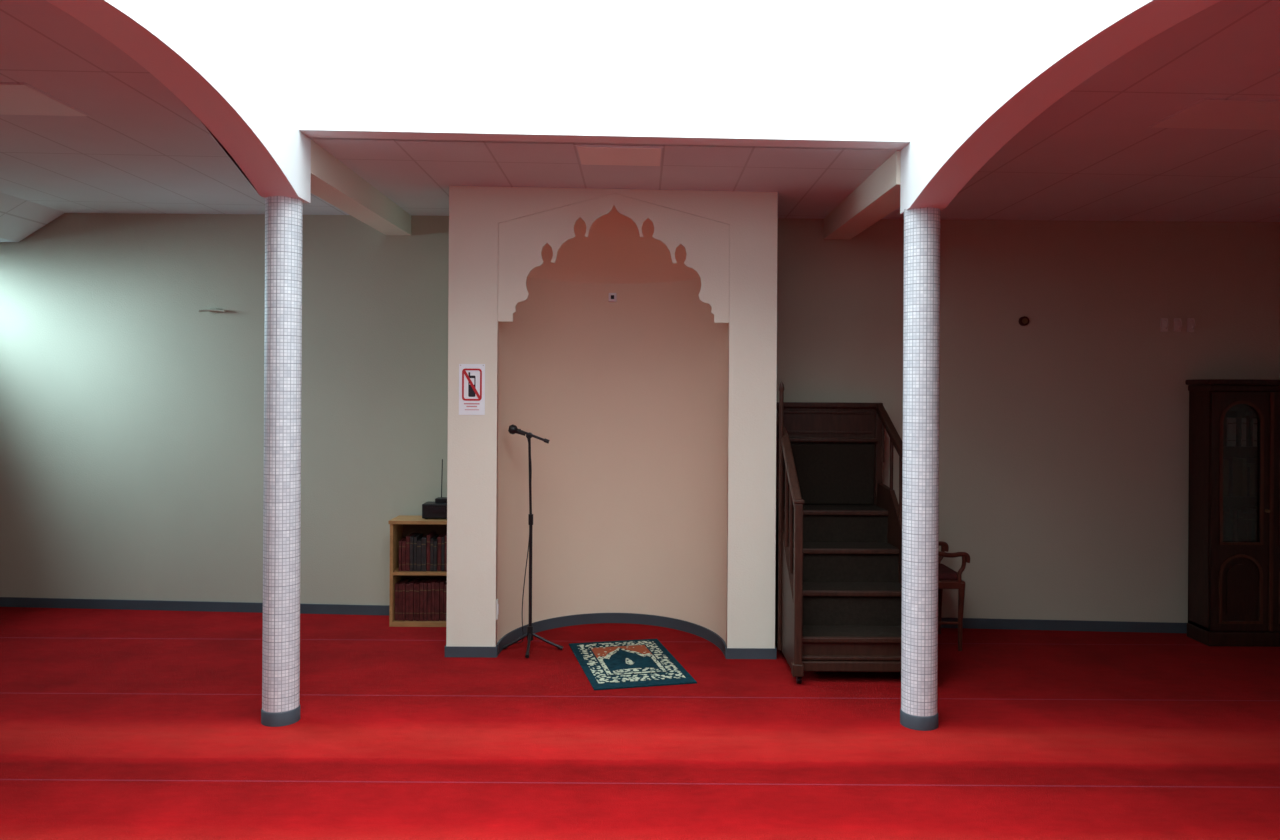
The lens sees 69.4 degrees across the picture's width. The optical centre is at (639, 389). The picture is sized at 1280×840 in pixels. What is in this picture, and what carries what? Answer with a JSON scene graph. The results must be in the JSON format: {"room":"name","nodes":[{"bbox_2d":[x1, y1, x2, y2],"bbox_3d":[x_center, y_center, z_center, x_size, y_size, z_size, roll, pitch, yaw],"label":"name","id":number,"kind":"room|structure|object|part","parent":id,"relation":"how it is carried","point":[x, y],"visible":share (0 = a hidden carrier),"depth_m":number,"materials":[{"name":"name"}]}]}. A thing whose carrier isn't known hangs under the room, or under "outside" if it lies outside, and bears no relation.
{"room":"mosque","nodes":[
{"label":"mosque","id":0,"kind":"room"},
{"bbox_2d":[45,0,310,202],"bbox_3d":[-1.699,-1.813,1.510,0.180,1.795,6.040,0,0,0],"label":"arch","id":1,"kind":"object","parent":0,"point":[234,64],"depth_m":3.73,"materials":[{"name":"white paint"}]},
{"bbox_2d":[311,140,410,235],"bbox_3d":[-1.703,-1.188,5.545,0.180,0.245,2.030,0,0,0],"label":"beam","id":2,"kind":"structure","parent":1,"relation":"attached to","point":[332,181],"depth_m":5.31,"materials":[{"name":"paint"}]},
{"bbox_2d":[299,0,910,150],"bbox_3d":[-0.163,-1.941,4.450,2.890,1.520,0.160,0,0,0],"label":"wall","id":3,"kind":"structure","parent":0,"point":[822,74],"depth_m":4.37,"materials":[{"name":"white paint"}]},
{"bbox_2d":[0,213,1279,622],"bbox_3d":[-0.225,0.099,6.505,10.181,3.000,0.156,0,0,4],"label":"wall","id":4,"kind":"structure","parent":0,"point":[132,414],"depth_m":6.52,"materials":[{"name":"beige paint"}]},
{"bbox_2d":[0,192,64,241],"bbox_3d":[-4.658,-1.188,1.340,1.070,0.239,10.680,0,0,0],"label":"ceiling","id":5,"kind":"structure","parent":4,"relation":"attached to","point":[20,218],"depth_m":6.44,"materials":[{"name":"tile"}]},
{"bbox_2d":[0,597,388,614],"bbox_3d":[-3.184,1.547,6.614,4.060,0.068,0.012,0,0,4],"label":"baseboard","id":6,"kind":"structure","parent":4,"relation":"attached to","point":[345,609],"depth_m":6.62,"materials":[{"name":"grey paint"}]},
{"bbox_2d":[199,308,224,311],"bbox_3d":[-3.047,-0.570,6.595,0.182,0.028,0.042,0,0,0],"label":"lamp","id":7,"kind":"object","parent":4,"relation":"attached to","point":[209,309],"visible":1,"depth_m":6.58,"materials":[{"name":"beige paint"}]},
{"bbox_2d":[445,613,776,658],"bbox_3d":[-0.176,1.565,5.933,1.982,0.068,0.845,0,0,0],"label":"baseboard","id":8,"kind":"structure","parent":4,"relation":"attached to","point":[591,618],"depth_m":6.02,"materials":[{"name":"grey paint"}]},
{"bbox_2d":[823,151,900,238],"bbox_3d":[1.347,-1.148,5.445,0.180,0.287,1.830,0,0,0],"label":"beam","id":9,"kind":"structure","parent":4,"relation":"attached to","point":[878,196],"depth_m":5.24,"materials":[{"name":"paint"}]},
{"bbox_2d":[1019,316,1028,325],"bbox_3d":[2.588,-0.464,6.227,0.064,0.064,0.032,0,0,0],"label":"wall thermostat","id":10,"kind":"object","parent":4,"relation":"attached to","point":[1023,321],"visible":1,"depth_m":6.22,"materials":[{"name":"black plastic"}]},
{"bbox_2d":[941,617,1186,632],"bbox_3d":[2.520,1.581,6.240,3.428,0.068,0.012,0,0,4],"label":"baseboard","id":11,"kind":"structure","parent":4,"relation":"attached to","point":[969,623],"depth_m":6.21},
{"bbox_2d":[1160,318,1194,331],"bbox_3d":[3.586,-0.433,6.152,0.215,0.090,0.059,0,0,4],"label":"wall socket","id":12,"kind":"object","parent":4,"relation":"attached to","point":[1164,324],"visible":1,"depth_m":6.17,"materials":[{"name":"plastic"}]},
{"bbox_3d":[3.503,-0.434,6.178,0.044,0.090,0.015,0,0,0],"label":"hook plate","id":13,"kind":"part","parent":12,"relation":"part of","materials":[{"name":"white plastic"}]},
{"bbox_3d":[3.588,-0.433,6.173,0.044,0.090,0.015,0,0,0],"label":"hook plate","id":14,"kind":"part","parent":12,"relation":"part of","materials":[{"name":"plastic"}]},
{"bbox_3d":[3.673,-0.433,6.167,0.044,0.090,0.015,0,0,0],"label":"hook plate","id":15,"kind":"part","parent":12,"relation":"part of","materials":[{"name":"plastic"}]},
{"bbox_2d":[0,607,1279,839],"bbox_3d":[-0.235,1.599,1.450,10.150,0.001,11.100,0,0,0],"label":"floor","id":16,"kind":"structure","parent":0,"point":[116,724],"depth_m":4.19,"materials":[{"name":"red carpet"}]},
{"bbox_2d":[261,705,300,726],"bbox_3d":[-1.728,1.557,4.450,0.177,0.065,0.177,0,0,0],"label":"ring","id":17,"kind":"object","parent":16,"relation":"on","point":[268,719],"visible":0.71,"depth_m":4.37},
{"bbox_2d":[262,196,302,712],"bbox_3d":[-1.721,0.307,4.450,0.168,2.465,0.168,0,0,0],"label":"shaft","id":18,"kind":"object","parent":17,"relation":"on","point":[283,215],"visible":0.97,"depth_m":4.38,"materials":[{"name":"tile"}]},
{"bbox_2d":[388,515,446,626],"bbox_3d":[-1.431,1.235,6.336,0.517,0.712,0.268,0,0,0],"label":"bookshelf","id":19,"kind":"object","parent":16,"relation":"on","point":[418,545],"visible":0.77,"depth_m":6.25,"materials":[{"name":"brown wood"}]},
{"bbox_2d":[399,531,435,570],"bbox_3d":[-1.524,1.103,6.333,0.211,0.244,0.178,0,0,0],"label":"books","id":20,"kind":"object","parent":19,"relation":"on","point":[416,551],"depth_m":6.25,"materials":[{"name":"paper"}]},
{"bbox_2d":[395,577,446,620],"bbox_3d":[-1.464,1.430,6.330,0.386,0.261,0.179,0,0,0],"label":"books","id":21,"kind":"object","parent":19,"relation":"on","point":[416,599],"depth_m":6.25,"materials":[{"name":"red paper"}]},
{"bbox_2d":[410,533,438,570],"bbox_3d":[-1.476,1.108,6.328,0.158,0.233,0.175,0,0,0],"label":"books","id":22,"kind":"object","parent":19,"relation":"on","point":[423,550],"depth_m":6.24,"materials":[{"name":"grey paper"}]},
{"bbox_2d":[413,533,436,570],"bbox_3d":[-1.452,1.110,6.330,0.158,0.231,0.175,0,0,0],"label":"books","id":23,"kind":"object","parent":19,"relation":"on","point":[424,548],"depth_m":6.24,"materials":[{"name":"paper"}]},
{"bbox_2d":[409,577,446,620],"bbox_3d":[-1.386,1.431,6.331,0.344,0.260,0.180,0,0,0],"label":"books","id":24,"kind":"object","parent":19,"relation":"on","point":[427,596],"depth_m":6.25,"materials":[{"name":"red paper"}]},
{"bbox_2d":[422,459,446,518],"bbox_3d":[-1.352,0.679,6.336,0.255,0.400,0.168,0,0,0],"label":"receiver","id":25,"kind":"object","parent":19,"relation":"on","point":[437,509],"visible":0.48,"depth_m":6.27,"materials":[{"name":"black plastic"}]},
{"bbox_2d":[437,533,446,571],"bbox_3d":[-1.288,1.099,6.332,0.165,0.254,0.181,0,0,0],"label":"books","id":26,"kind":"object","parent":19,"relation":"on","point":[442,539],"depth_m":6.25,"materials":[{"name":"red paper"}]},
{"bbox_2d":[441,534,445,570],"bbox_3d":[-1.293,1.094,6.335,0.098,0.265,0.178,0,0,0],"label":"books","id":27,"kind":"object","parent":19,"relation":"on","point":[443,536],"depth_m":6.25,"materials":[{"name":"red paper"}]},
{"bbox_2d":[502,424,562,657],"bbox_3d":[-0.673,0.903,5.626,0.356,1.385,0.252,0,0,21],"label":"microphone stand","id":28,"kind":"object","parent":16,"relation":"on","point":[513,429],"visible":1,"depth_m":5.68,"materials":[{"name":"metal"}]},
{"bbox_3d":[-0.759,1.540,5.689,0.173,0.103,0.017,0,0,-8],"label":"leg","id":29,"kind":"part","parent":28,"relation":"part of","materials":[{"name":"metal"}]},
{"bbox_3d":[-0.674,1.540,5.598,0.017,0.104,0.212,0,0,-2],"label":"leg","id":30,"kind":"part","parent":28,"relation":"part of","materials":[{"name":"metal"}]},
{"bbox_3d":[-0.659,0.281,5.680,0.162,0.075,0.016,0,0,-7],"label":"boom arm","id":31,"kind":"part","parent":28,"relation":"part of","materials":[{"name":"metal"}]},
{"bbox_3d":[-0.576,1.541,5.686,0.212,0.104,0.017,0,0,8],"label":"leg","id":32,"kind":"part","parent":28,"relation":"part of","materials":[{"name":"metal"}]},
{"bbox_2d":[446,186,777,651],"bbox_3d":[-0.167,0.190,6.014,1.962,2.817,0.987,0,0,0],"label":"mihrab","id":33,"kind":"object","parent":16,"relation":"on","point":[653,483],"visible":0.98,"depth_m":5.92,"materials":[{"name":"paint"}]},
{"bbox_2d":[459,364,484,414],"bbox_3d":[-1.004,-0.003,5.517,0.155,0.304,0.006,0,0,0],"label":"sign","id":34,"kind":"object","parent":33,"relation":"attached to","point":[471,376],"visible":1,"depth_m":5.52,"materials":[{"name":"white paper"}]},
{"bbox_2d":[496,599,498,619],"bbox_3d":[-0.855,1.315,5.543,0.011,0.120,0.035,0,0,0],"label":"wall socket","id":35,"kind":"object","parent":33,"relation":"attached to","point":[497,604],"visible":1,"depth_m":5.53,"materials":[{"name":"white plastic"}]},
{"bbox_3d":[-0.856,1.315,5.543,0.009,0.120,0.035,0,0,0],"label":"plate","id":36,"kind":"part","parent":35,"relation":"part of","materials":[{"name":"white plastic"}]},
{"bbox_2d":[608,293,616,301],"bbox_3d":[-0.189,-0.636,6.340,0.055,0.060,0.019,0,0,0],"label":"outlet","id":37,"kind":"object","parent":33,"relation":"attached to","point":[612,297],"visible":1,"depth_m":6.33,"materials":[{"name":"white plastic"}]},
{"bbox_3d":[-0.167,0.190,5.548,1.962,2.817,0.033,0,0,0],"label":"cusped arch panel","id":38,"kind":"part","parent":33,"relation":"part of","materials":[{"name":"paint"}]},
{"bbox_2d":[569,639,696,689],"bbox_3d":[-0.068,1.592,5.420,0.570,0.012,0.904,0,0,-13],"label":"rug","id":39,"kind":"object","parent":16,"relation":"on","point":[606,665],"visible":1,"depth_m":5.34,"materials":[{"name":"fabric"}]},
{"bbox_2d":[775,382,902,682],"bbox_3d":[1.215,0.780,5.581,0.791,1.655,1.178,0,0,0],"label":"wooden minbar","id":40,"kind":"object","parent":16,"relation":"on","point":[838,554],"visible":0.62,"depth_m":5.59,"materials":[{"name":"brown wood"}]},
{"bbox_3d":[0.864,0.200,5.815,0.048,0.235,0.630,0,0,0],"label":"handrail","id":41,"kind":"part","parent":40,"relation":"part of","materials":[{"name":"brown wood"}]},
{"bbox_3d":[0.862,0.465,5.260,0.048,0.384,0.480,0,0,0],"label":"handrail","id":42,"kind":"part","parent":40,"relation":"part of","materials":[{"name":"brown wood"}]},
{"bbox_3d":[1.222,0.458,6.147,0.690,0.700,0.025,0,0,0],"label":"panel","id":43,"kind":"part","parent":40,"relation":"part of","materials":[{"name":"brown wood"}]},
{"bbox_2d":[784,444,873,504],"bbox_3d":[1.222,0.557,6.118,0.650,0.400,0.036,0,0,0],"label":"panel","id":44,"kind":"object","parent":40,"relation":"on","point":[827,474],"depth_m":6.10,"materials":[{"name":"brown wood"}]},
{"bbox_3d":[1.224,0.100,6.140,0.770,0.035,0.060,0,0,0],"label":"rail","id":45,"kind":"part","parent":40,"relation":"part of","materials":[{"name":"brown wood"}]},
{"bbox_3d":[1.216,1.472,5.077,0.710,0.020,0.025,0,0,0],"label":"moulding","id":46,"kind":"part","parent":40,"relation":"part of","materials":[{"name":"brown wood"}]},
{"bbox_3d":[1.583,0.260,5.815,0.048,0.344,0.630,0,0,0],"label":"handrail","id":47,"kind":"part","parent":40,"relation":"part of","materials":[{"name":"brown wood"}]},
{"bbox_2d":[900,709,937,730],"bbox_3d":[1.343,1.576,4.450,0.177,0.065,0.177,0,0,0],"label":"ring","id":48,"kind":"object","parent":16,"relation":"on","point":[919,723],"visible":0.63,"depth_m":4.37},
{"bbox_2d":[901,207,940,716],"bbox_3d":[1.351,0.343,4.450,0.168,2.430,0.168,0,0,0],"label":"shaft","id":49,"kind":"object","parent":48,"relation":"on","point":[921,300],"visible":0.98,"depth_m":4.38,"materials":[{"name":"tile"}]},
{"bbox_2d":[900,0,1221,213],"bbox_3d":[1.366,-1.777,1.510,0.170,1.830,6.040,0,0,0],"label":"arch","id":50,"kind":"object","parent":49,"relation":"on","point":[982,71],"visible":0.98,"depth_m":3.41,"materials":[{"name":"white paint"}]},
{"bbox_2d":[938,541,969,650],"bbox_3d":[1.839,1.196,5.920,0.407,0.834,0.441,0,0,0],"label":"wooden armchair","id":51,"kind":"object","parent":16,"relation":"on","point":[948,578],"visible":0.42,"depth_m":5.71,"materials":[{"name":"brown wood"}]},
{"bbox_3d":[1.990,1.402,6.120,0.042,0.421,0.042,0,0,45],"label":"leg","id":52,"kind":"part","parent":51,"relation":"part of","materials":[{"name":"brown wood"}]},
{"bbox_3d":[1.990,1.119,6.120,0.056,0.196,0.026,0,0,0],"label":"arm post","id":53,"kind":"part","parent":51,"relation":"part of","materials":[{"name":"brown wood"}]},
{"bbox_3d":[1.861,1.031,6.120,0.366,0.078,0.030,0,0,0],"label":"arm","id":54,"kind":"part","parent":51,"relation":"part of","materials":[{"name":"brown wood"}]},
{"bbox_2d":[938,564,961,579],"bbox_3d":[1.843,1.164,5.920,0.320,0.045,0.360,0,0,0],"label":"seat cushion","id":55,"kind":"object","parent":51,"relation":"on","point":[944,572],"depth_m":5.76,"materials":[{"name":"fabric"}]},
{"bbox_3d":[1.838,1.206,5.920,0.350,0.050,0.420,0,0,0],"label":"seat frame","id":56,"kind":"part","parent":51,"relation":"part of","materials":[{"name":"brown wood"}]},
{"bbox_3d":[1.861,1.031,5.720,0.366,0.078,0.030,0,0,0],"label":"arm","id":57,"kind":"part","parent":51,"relation":"part of","materials":[{"name":"brown wood"}]},
{"bbox_3d":[1.990,1.402,5.720,0.042,0.421,0.042,0,0,-45],"label":"leg","id":58,"kind":"part","parent":51,"relation":"part of","materials":[{"name":"brown wood"}]},
{"bbox_3d":[1.990,1.119,5.720,0.056,0.196,0.026,0,0,0],"label":"arm post","id":59,"kind":"part","parent":51,"relation":"part of","materials":[{"name":"brown wood"}]},
{"bbox_2d":[1185,379,1279,646],"bbox_3d":[4.113,0.780,5.952,1.065,1.690,0.265,0,0,0],"label":"bookcase","id":60,"kind":"object","parent":16,"relation":"on","point":[1234,506],"visible":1,"depth_m":5.85,"materials":[{"name":"brown wood"}]},
{"bbox_3d":[4.118,-0.047,5.952,1.065,0.035,0.265,0,0,0],"label":"cornice","id":61,"kind":"part","parent":60,"relation":"part of","materials":[{"name":"brown wood"}]},
{"bbox_3d":[4.118,-0.010,5.962,1.029,0.040,0.247,0,0,0],"label":"cornice","id":62,"kind":"part","parent":60,"relation":"part of","materials":[{"name":"brown wood"}]},
{"bbox_2d":[1223,457,1249,495],"bbox_3d":[4.103,0.560,5.987,0.801,0.248,0.132,0,0,0],"label":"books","id":63,"kind":"object","parent":60,"relation":"on","point":[1236,470],"depth_m":5.93,"materials":[{"name":"brown paper"}]},
{"bbox_2d":[1223,457,1254,496],"bbox_3d":[4.124,0.563,5.988,0.881,0.242,0.133,0,0,0],"label":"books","id":64,"kind":"object","parent":60,"relation":"on","point":[1238,472],"depth_m":5.93,"materials":[{"name":"brown paper"}]},
{"bbox_2d":[1223,505,1254,541],"bbox_3d":[4.110,0.869,5.988,0.845,0.250,0.134,0,0,0],"label":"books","id":65,"kind":"object","parent":60,"relation":"on","point":[1238,520],"depth_m":5.93,"materials":[{"name":"grey paper"}]},
{"bbox_3d":[3.800,1.263,5.857,0.166,0.320,0.011,0,0,0],"label":"raised panel","id":66,"kind":"part","parent":60,"relation":"part of","materials":[{"name":"brown wood"}]},
{"bbox_3d":[3.803,0.768,5.861,0.376,1.510,0.022,0,0,0],"label":"door frame","id":67,"kind":"part","parent":60,"relation":"part of","materials":[{"name":"brown wood"}]},
{"bbox_3d":[3.800,1.253,5.866,0.276,0.460,0.008,0,0,0],"label":"panel","id":68,"kind":"part","parent":60,"relation":"part of","materials":[{"name":"brown wood"}]},
{"bbox_2d":[1223,506,1257,541],"bbox_3d":[4.112,0.871,5.988,0.902,0.246,0.131,0,0,0],"label":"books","id":69,"kind":"object","parent":60,"relation":"on","point":[1240,523],"depth_m":5.93,"materials":[{"name":"grey paper"}]},
{"bbox_3d":[3.800,1.258,5.846,0.276,0.440,0.008,0,0,0],"label":"panel moulding","id":70,"kind":"part","parent":60,"relation":"part of","materials":[{"name":"brown wood"}]},
{"bbox_2d":[1223,411,1258,446],"bbox_3d":[4.108,0.241,5.988,0.736,0.247,0.134,0,0,0],"label":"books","id":71,"kind":"object","parent":60,"relation":"on","point":[1240,428],"depth_m":5.93,"materials":[{"name":"beige paper"}]},
{"bbox_3d":[3.805,0.523,5.846,0.276,0.910,0.008,0,0,0],"label":"door moulding","id":72,"kind":"part","parent":60,"relation":"part of","materials":[{"name":"brown wood"}]},
{"bbox_2d":[1227,417,1256,446],"bbox_3d":[4.112,0.240,5.988,0.896,0.248,0.134,0,0,0],"label":"books","id":73,"kind":"object","parent":60,"relation":"on","point":[1241,431],"depth_m":5.93,"materials":[{"name":"beige paper"}]},
{"bbox_2d":[1242,409,1253,446],"bbox_3d":[4.105,0.240,5.987,0.788,0.249,0.134,0,0,0],"label":"books","id":74,"kind":"object","parent":60,"relation":"on","point":[1247,414],"depth_m":5.93,"materials":[{"name":"beige paper"}]},
{"bbox_2d":[1243,457,1257,496],"bbox_3d":[4.100,0.563,5.986,0.875,0.243,0.131,0,0,0],"label":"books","id":75,"kind":"object","parent":60,"relation":"on","point":[1250,464],"depth_m":5.92,"materials":[{"name":"brown paper"}]},
{"bbox_3d":[4.183,0.771,5.861,0.376,1.510,0.022,0,0,0],"label":"door frame","id":76,"kind":"part","parent":60,"relation":"part of","materials":[{"name":"brown wood"}]},
{"bbox_3d":[4.180,1.261,5.846,0.276,0.440,0.008,0,0,0],"label":"panel moulding","id":77,"kind":"part","parent":60,"relation":"part of","materials":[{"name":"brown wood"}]},
{"bbox_3d":[4.184,0.526,5.846,0.276,0.910,0.008,0,0,0],"label":"door moulding","id":78,"kind":"part","parent":60,"relation":"part of","materials":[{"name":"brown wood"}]},
{"bbox_2d":[0,0,1279,221],"bbox_3d":[-0.217,-1.268,1.450,9.950,0.268,10.900,0,0,0],"label":"ceiling","id":79,"kind":"structure","parent":0,"point":[1093,154],"depth_m":4.73,"materials":[{"name":"paint"}]},
{"bbox_2d":[0,82,90,115],"bbox_3d":[-2.867,-1.258,3.975,0.750,0.024,0.450,0,0,0],"label":"frame","id":80,"kind":"object","parent":79,"relation":"attached to","point":[0,82],"visible":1,"depth_m":3.89,"materials":[{"name":"metal"}]},
{"bbox_2d":[0,84,86,115],"bbox_3d":[-2.867,-1.256,3.975,0.726,0.027,0.426,0,0,0],"label":"diffuser","id":81,"kind":"object","parent":80,"relation":"attached to","point":[15,99],"visible":1,"depth_m":4.02,"materials":[{"name":"white plastic"}]},
{"bbox_2d":[574,145,663,165],"bbox_3d":[-0.103,-1.203,4.732,0.440,0.020,0.375,0,0,0],"label":"frame","id":82,"kind":"object","parent":79,"relation":"attached to","point":[576,146],"visible":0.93,"depth_m":4.55,"materials":[{"name":"metal"}]},
{"bbox_2d":[577,147,660,165],"bbox_3d":[-0.103,-1.201,4.732,0.416,0.023,0.351,0,0,0],"label":"diffuser","id":83,"kind":"object","parent":82,"relation":"attached to","point":[588,155],"visible":1,"depth_m":4.72,"materials":[{"name":"white plastic"}]},
{"bbox_2d":[1279,306,1279,379],"bbox_3d":[4.494,0.258,6.145,0.510,2.740,0.110,0,0,0],"label":"pier","id":84,"kind":"object","parent":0,"point":[1279,306],"visible":0.02,"depth_m":6.13,"materials":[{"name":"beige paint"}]}
]}

